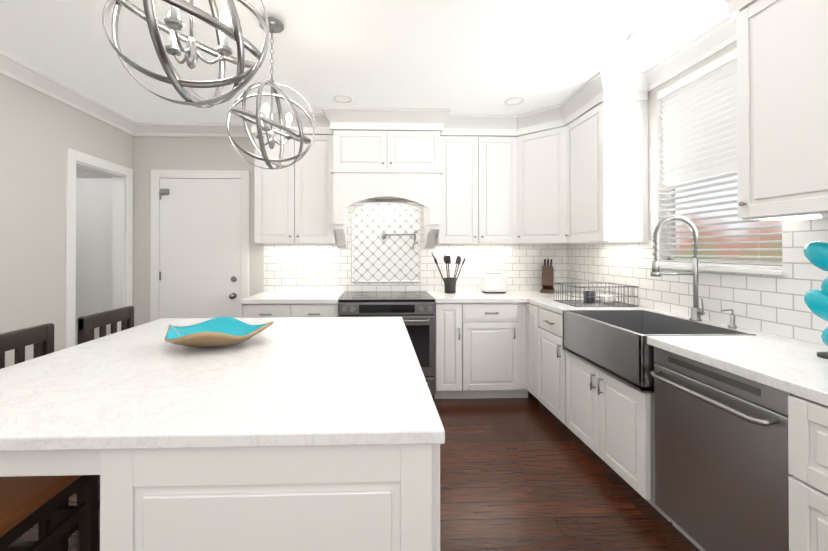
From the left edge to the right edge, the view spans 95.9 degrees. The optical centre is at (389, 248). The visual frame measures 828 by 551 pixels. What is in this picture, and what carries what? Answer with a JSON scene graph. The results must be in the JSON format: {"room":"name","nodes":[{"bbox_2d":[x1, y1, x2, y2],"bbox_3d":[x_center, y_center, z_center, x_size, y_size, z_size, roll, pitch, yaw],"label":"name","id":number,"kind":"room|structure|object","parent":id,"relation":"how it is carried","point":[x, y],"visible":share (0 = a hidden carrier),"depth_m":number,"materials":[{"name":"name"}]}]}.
{"room":"kitchen","nodes":[
{"label":"kitchen","id":0,"kind":"room"},
{"bbox_2d":[0,74,133,367],"bbox_3d":[-2.598,0.037,0.873,0.120,2.650,5.920,0,0,-2],"label":"wall","id":1,"kind":"structure","parent":0,"point":[40,132],"depth_m":2.74,"materials":[{"name":"white paint"}]},
{"bbox_2d":[0,50,135,135],"bbox_3d":[-2.495,-1.231,0.884,0.085,0.115,5.920,0,0,-2],"label":"crown molding","id":2,"kind":"structure","parent":1,"relation":"attached to","point":[11,67],"depth_m":2.90,"materials":[{"name":"white wood"}]},
{"bbox_2d":[75,178,111,344],"bbox_3d":[-3.104,0.335,3.735,0.695,2.072,0.053,0,0,-2],"label":"door leaf","id":3,"kind":"structure","parent":1,"relation":"in","point":[93,245],"depth_m":3.73,"materials":[{"name":"white wood"}]},
{"bbox_2d":[65,148,132,348],"bbox_3d":[-2.671,0.285,3.395,0.138,2.185,0.800,0,0,-2],"label":"door frame","id":4,"kind":"structure","parent":1,"relation":"attached to","point":[122,179],"depth_m":3.69,"materials":[{"name":"white wood"}]},
{"bbox_2d":[133,136,425,326],"bbox_3d":[-0.372,0.056,3.957,4.730,2.650,0.100,0,0,-2],"label":"wall","id":5,"kind":"structure","parent":0,"point":[179,153],"depth_m":3.85,"materials":[{"name":"white paint"}]},
{"bbox_2d":[136,122,254,136],"bbox_3d":[-0.369,-1.212,3.872,4.350,0.115,0.085,0,0,-2],"label":"crown molding","id":6,"kind":"structure","parent":5,"relation":"attached to","point":[142,128],"depth_m":3.82,"materials":[{"name":"white wood"}]},
{"bbox_2d":[159,179,240,318],"bbox_3d":[-1.948,0.327,3.806,0.824,2.089,0.090,0,0,-2],"label":"door","id":7,"kind":"structure","parent":5,"relation":"in","point":[200,251],"depth_m":3.84,"materials":[{"name":"white wood"}]},
{"bbox_2d":[150,170,249,321],"bbox_3d":[-1.949,0.287,3.844,1.000,2.185,0.020,0,0,-2],"label":"door frame","id":8,"kind":"structure","parent":5,"relation":"attached to","point":[242,175],"depth_m":3.84,"materials":[{"name":"white wood"}]},
{"bbox_2d":[252,112,299,243],"bbox_3d":[-1.071,-0.655,3.717,0.438,1.229,0.335,0,0,-2],"label":"upper cabinet","id":9,"kind":"object","parent":5,"relation":"attached to","point":[276,192],"depth_m":3.55,"materials":[{"name":"white wood"}]},
{"bbox_2d":[300,112,339,243],"bbox_3d":[-0.749,-0.655,3.728,0.438,1.229,0.335,0,0,-2],"label":"upper cabinet","id":10,"kind":"object","parent":5,"relation":"attached to","point":[319,210],"depth_m":3.56,"materials":[{"name":"white wood"}]},
{"bbox_2d":[332,108,443,199],"bbox_3d":[-0.028,-0.895,3.682,1.000,0.749,0.476,0,0,-2],"label":"upper cabinet","id":11,"kind":"object","parent":5,"relation":"attached to","point":[378,153],"depth_m":3.44,"materials":[{"name":"white wood"}]},
{"bbox_2d":[264,200,565,290],"bbox_3d":[0.294,-0.060,3.920,3.199,1.020,0.019,0,0,-2],"label":"wall tile","id":12,"kind":"structure","parent":5,"relation":"attached to","point":[368,258],"depth_m":3.92,"materials":[{"name":"white tile"}]},
{"bbox_2d":[381,230,419,248],"bbox_3d":[0.116,-0.086,3.858,0.412,0.195,0.087,0,0,6],"label":"pot filler","id":13,"kind":"object","parent":12,"relation":"attached to","point":[383,236],"visible":1,"depth_m":3.84,"materials":[{"name":"silver metal"}]},
{"bbox_2d":[432,112,487,243],"bbox_3d":[0.694,-0.655,3.757,0.448,1.229,0.370,0,0,-2],"label":"upper cabinet","id":14,"kind":"object","parent":5,"relation":"attached to","point":[460,212],"depth_m":3.61,"materials":[{"name":"white wood"}]},
{"bbox_2d":[488,116,511,243],"bbox_3d":[1.040,-0.655,3.769,0.477,1.229,0.370,0,0,-2],"label":"upper cabinet","id":15,"kind":"object","parent":5,"relation":"attached to","point":[499,127],"depth_m":3.62,"materials":[{"name":"white wood"}]},
{"bbox_2d":[14,391,700,550],"bbox_3d":[-1.024,1.387,0.916,6.230,0.050,6.120,0,0,-2],"label":"floor","id":16,"kind":"structure","parent":0,"point":[531,472],"depth_m":2.09,"materials":[{"name":"brown wood"}]},
{"bbox_2d":[0,475,97,550],"bbox_3d":[-1.251,0.861,1.152,0.420,1.005,0.420,0,0,-2],"label":"stool","id":17,"kind":"object","parent":16,"relation":"on","point":[27,503],"visible":0.69,"depth_m":1.18,"materials":[{"name":"brown wood"}]},
{"bbox_2d":[0,323,99,550],"bbox_3d":[-1.451,0.864,1.606,0.420,1.005,0.420,0,0,-2],"label":"stool","id":18,"kind":"object","parent":16,"relation":"on","point":[40,338],"visible":0.19,"depth_m":1.63,"materials":[{"name":"grey wood"}]},
{"bbox_2d":[77,306,133,505],"bbox_3d":[-1.450,0.867,2.166,0.420,1.005,0.420,0,0,-2],"label":"stool","id":19,"kind":"object","parent":16,"relation":"on","point":[87,324],"visible":0.1,"depth_m":2.10,"materials":[{"name":"grey wood"}]},
{"bbox_2d":[0,334,444,550],"bbox_3d":[-0.636,0.919,1.605,1.489,0.895,1.477,0,0,-2],"label":"kitchen island","id":20,"kind":"object","parent":16,"relation":"on","point":[233,495],"depth_m":0.88,"materials":[{"name":"white wood"}]},
{"bbox_2d":[0,317,444,444],"bbox_3d":[-0.651,0.454,1.616,1.520,0.035,1.515,0,0,-2],"label":"island countertop","id":21,"kind":"structure","parent":20,"relation":"on","point":[298,378],"depth_m":1.14,"materials":[{"name":"white stone"}]},
{"bbox_2d":[165,317,273,346],"bbox_3d":[-0.774,0.386,1.683,0.475,0.092,0.368,0,0,-2],"label":"bowl","id":22,"kind":"object","parent":21,"relation":"on","point":[221,331],"visible":1,"depth_m":1.67,"materials":[{"name":"teal ceramic"}]},
{"bbox_2d":[240,304,299,317],"bbox_3d":[-1.066,0.933,3.568,0.498,0.890,0.615,0,0,-2],"label":"base cabinet","id":23,"kind":"object","parent":16,"relation":"on","point":[246,310],"depth_m":3.27,"materials":[{"name":"white wood"}]},
{"bbox_2d":[241,292,343,303],"bbox_3d":[-0.877,0.468,3.569,0.835,0.040,0.631,0,0,-2],"label":"countertop","id":24,"kind":"structure","parent":23,"relation":"on","point":[263,297],"depth_m":3.31,"materials":[{"name":"white stone"}]},
{"bbox_2d":[300,296,340,316],"bbox_3d":[-0.697,0.933,3.580,0.473,0.890,0.615,0,0,-2],"label":"base cabinet","id":25,"kind":"object","parent":16,"relation":"on","point":[306,310],"depth_m":3.28,"materials":[{"name":"white wood"}]},
{"bbox_2d":[338,291,434,402],"bbox_3d":[-0.029,0.915,3.556,0.848,0.927,0.701,0,0,-2],"label":"range","id":26,"kind":"object","parent":16,"relation":"on","point":[415,311],"visible":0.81,"depth_m":3.28,"materials":[{"name":"grey metal"}]},
{"bbox_2d":[427,292,455,398],"bbox_3d":[0.551,0.933,3.621,0.303,0.890,0.615,0,0,-2],"label":"base cabinet","id":27,"kind":"object","parent":16,"relation":"on","point":[445,314],"depth_m":3.31,"materials":[{"name":"white wood"}]},
{"bbox_2d":[456,300,527,398],"bbox_3d":[0.928,0.933,3.618,0.693,0.890,0.645,0,0,-2],"label":"base cabinet","id":28,"kind":"object","parent":16,"relation":"on","point":[492,335],"depth_m":3.33,"materials":[{"name":"white wood"}]},
{"bbox_2d":[428,292,582,303],"bbox_3d":[1.150,0.468,3.635,1.502,0.040,0.631,0,0,-2],"label":"countertop","id":29,"kind":"structure","parent":28,"relation":"on","point":[440,297],"depth_m":3.53,"materials":[{"name":"white stone"}]},
{"bbox_2d":[432,253,465,293],"bbox_3d":[0.598,0.247,3.731,0.341,0.403,0.203,0,0,-2],"label":"utensil crock","id":30,"kind":"object","parent":29,"relation":"on","point":[449,284],"visible":1,"depth_m":3.69,"materials":[{"name":"grey plastic"}]},
{"bbox_2d":[480,273,506,292],"bbox_3d":[1.050,0.352,3.751,0.240,0.192,0.160,0,0,-2],"label":"toaster","id":31,"kind":"object","parent":29,"relation":"on","point":[493,282],"visible":1,"depth_m":3.67,"materials":[{"name":"white plastic"}]},
{"bbox_2d":[540,259,554,292],"bbox_3d":[1.627,0.281,3.823,0.120,0.336,0.235,0,0,28],"label":"knife block","id":32,"kind":"object","parent":29,"relation":"on","point":[547,277],"visible":1,"depth_m":3.77,"materials":[{"name":"brown wood"}]},
{"bbox_2d":[528,300,531,393],"bbox_3d":[1.577,0.931,3.220,0.676,0.890,0.308,0,0,-2],"label":"base cabinet","id":33,"kind":"object","parent":16,"relation":"on","point":[529,301],"depth_m":3.28,"materials":[{"name":"white wood"}]},
{"bbox_2d":[532,304,667,426],"bbox_3d":[1.587,0.929,2.895,0.676,0.890,0.586,0,0,-2],"label":"base cabinet","id":34,"kind":"object","parent":16,"relation":"on","point":[550,329],"depth_m":2.65,"materials":[{"name":"white wood"}]},
{"bbox_2d":[528,296,659,311],"bbox_3d":[1.583,0.464,3.003,0.677,0.040,0.660,0,0,-2],"label":"countertop","id":35,"kind":"structure","parent":34,"relation":"on","point":[548,301],"depth_m":2.79,"materials":[{"name":"white stone"}]},
{"bbox_2d":[554,283,637,306],"bbox_3d":[1.636,0.367,2.980,0.485,0.154,0.346,0,0,-2],"label":"basket","id":36,"kind":"object","parent":35,"relation":"on","point":[589,300],"visible":1,"depth_m":2.94,"materials":[{"name":"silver metal"}]},
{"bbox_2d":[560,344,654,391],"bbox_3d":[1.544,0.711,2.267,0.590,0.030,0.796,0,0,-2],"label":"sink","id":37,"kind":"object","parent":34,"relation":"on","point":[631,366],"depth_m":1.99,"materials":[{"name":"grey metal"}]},
{"bbox_2d":[650,215,704,320],"bbox_3d":[1.752,0.119,2.256,0.308,0.640,0.102,0,0,-2],"label":"faucet","id":38,"kind":"object","parent":37,"relation":"on","point":[696,312],"visible":1,"depth_m":2.27,"materials":[{"name":"silver metal"}]},
{"bbox_2d":[568,356,683,445],"bbox_3d":[1.601,1.051,2.474,0.676,0.640,0.529,0,0,-2],"label":"base cabinet","id":39,"kind":"object","parent":16,"relation":"on","point":[577,370],"depth_m":2.48,"materials":[{"name":"white wood"}]},
{"bbox_2d":[588,360,707,527],"bbox_3d":[1.613,1.049,2.097,0.676,0.640,0.456,0,0,-2],"label":"base cabinet","id":40,"kind":"object","parent":16,"relation":"on","point":[620,418],"depth_m":2.02,"materials":[{"name":"white wood"}]},
{"bbox_2d":[776,384,827,550],"bbox_3d":[1.654,0.916,0.866,0.676,0.890,0.740,0,0,-2],"label":"base cabinet","id":41,"kind":"object","parent":16,"relation":"on","point":[807,416],"depth_m":1.16,"materials":[{"name":"white wood"}]},
{"bbox_2d":[650,347,793,550],"bbox_3d":[1.435,0.871,1.540,0.356,0.780,0.612,0,0,-2],"label":"dishwasher","id":42,"kind":"object","parent":41,"relation":"in","point":[722,474],"visible":0.62,"depth_m":1.48,"materials":[{"name":"silver metal"}]},
{"bbox_2d":[644,336,827,399],"bbox_3d":[1.643,0.453,1.184,0.677,0.040,1.371,0,0,-2],"label":"countertop","id":43,"kind":"structure","parent":41,"relation":"on","point":[770,361],"depth_m":1.50,"materials":[{"name":"white stone"}]},
{"bbox_2d":[721,309,736,328],"bbox_3d":[1.866,0.386,2.047,0.080,0.104,0.040,0,0,-2],"label":"soap dispenser","id":44,"kind":"object","parent":43,"relation":"on","point":[732,321],"visible":1,"depth_m":2.04,"materials":[{"name":"silver metal"}]},
{"bbox_2d":[804,241,827,358],"bbox_3d":[1.765,0.203,1.474,0.100,0.464,0.211,0,0,-2],"label":"decor","id":45,"kind":"object","parent":43,"relation":"on","point":[816,255],"visible":1,"depth_m":1.50,"materials":[{"name":"teal ceramic"}]},
{"bbox_2d":[0,0,727,122],"bbox_3d":[-0.274,-1.318,0.957,4.730,0.060,6.120,0,0,-2],"label":"ceiling","id":46,"kind":"structure","parent":0,"point":[489,57],"depth_m":2.39,"materials":[{"name":"white paint"}]},
{"bbox_2d":[102,0,268,107],"bbox_3d":[-0.627,-0.871,1.183,0.480,0.830,0.472,0,0,-2],"label":"pendant light","id":47,"kind":"object","parent":46,"relation":"hanging from","point":[173,25],"visible":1,"depth_m":1.17,"materials":[{"name":"silver metal"}]},
{"bbox_2d":[226,17,314,169],"bbox_3d":[-0.656,-0.861,2.082,0.480,0.840,0.472,0,0,-2],"label":"pendant light","id":48,"kind":"object","parent":46,"relation":"hanging from","point":[276,26],"visible":0.98,"depth_m":2.07,"materials":[{"name":"silver metal"}]},
{"bbox_2d":[333,95,352,103],"bbox_3d":[-0.392,-1.286,3.184,0.170,0.036,0.170,0,0,-2],"label":"recessed light","id":49,"kind":"object","parent":46,"relation":"in","point":[337,101],"visible":0.56,"depth_m":3.18,"materials":[{"name":"white"}]},
{"bbox_2d":[504,97,524,105],"bbox_3d":[1.087,-1.286,3.232,0.170,0.036,0.170,0,0,-2],"label":"recessed light","id":50,"kind":"object","parent":46,"relation":"in","point":[520,98],"visible":0.6,"depth_m":3.22,"materials":[{"name":"white"}]},
{"bbox_2d":[627,26,661,43],"bbox_3d":[1.530,-1.292,2.236,0.170,0.036,0.170,0,0,-2],"label":"recessed light","id":51,"kind":"object","parent":46,"relation":"in","point":[658,30],"visible":0.62,"depth_m":2.23,"materials":[{"name":"white"}]},
{"bbox_2d":[566,41,826,345],"bbox_3d":[2.050,0.038,1.024,0.120,2.650,5.920,0,0,-2],"label":"wall","id":52,"kind":"structure","parent":0,"point":[652,159],"depth_m":2.72,"materials":[{"name":"white paint"}]},
{"bbox_2d":[512,101,563,243],"bbox_3d":[1.550,-0.655,3.617,0.705,1.229,0.707,0,0,-2],"label":"upper cabinet","id":53,"kind":"object","parent":52,"relation":"attached to","point":[537,135],"depth_m":3.48,"materials":[{"name":"white wood"}]},
{"bbox_2d":[564,72,649,243],"bbox_3d":[1.735,-0.659,3.064,0.370,1.229,0.589,0,0,-2],"label":"upper cabinet","id":54,"kind":"object","parent":52,"relation":"attached to","point":[572,168],"depth_m":2.77,"materials":[{"name":"white wood"}]},
{"bbox_2d":[645,17,736,91],"bbox_3d":[1.947,-1.230,1.029,0.085,0.115,5.920,0,0,-2],"label":"crown molding","id":55,"kind":"structure","parent":52,"relation":"attached to","point":[718,37],"depth_m":2.32,"materials":[{"name":"white wood"}]},
{"bbox_2d":[566,218,827,344],"bbox_3d":[1.949,0.150,2.245,0.002,0.580,3.467,0,0,-2],"label":"wall tile","id":56,"kind":"structure","parent":52,"relation":"attached to","point":[774,304],"depth_m":2.16,"materials":[{"name":"white tile"}]},
{"bbox_2d":[651,47,786,275],"bbox_3d":[1.994,-0.496,2.279,0.150,1.268,0.875,0,0,-2],"label":"window","id":57,"kind":"structure","parent":52,"relation":"in","point":[782,272],"depth_m":2.66,"materials":[{"name":"white"}]},
{"bbox_2d":[658,49,781,268],"bbox_3d":[1.984,-0.510,2.279,0.060,1.236,0.827,0,0,-2],"label":"window blind","id":58,"kind":"object","parent":57,"relation":"attached to","point":[699,123],"visible":0.58,"depth_m":2.33,"materials":[{"name":"white plastic"}]},
{"bbox_2d":[728,0,827,219],"bbox_3d":[1.803,-0.709,1.499,0.336,1.148,0.516,0,0,-2],"label":"upper cabinet","id":59,"kind":"object","parent":52,"relation":"attached to","point":[782,45],"depth_m":1.55,"materials":[{"name":"white wood"}]},
{"label":"outside","id":60,"kind":"structure","parent":0,"visible":0},
{"bbox_2d":[675,171,781,260],"bbox_3d":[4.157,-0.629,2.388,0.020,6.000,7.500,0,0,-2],"label":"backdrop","id":61,"kind":"structure","parent":60,"point":[754,238],"depth_m":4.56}
]}

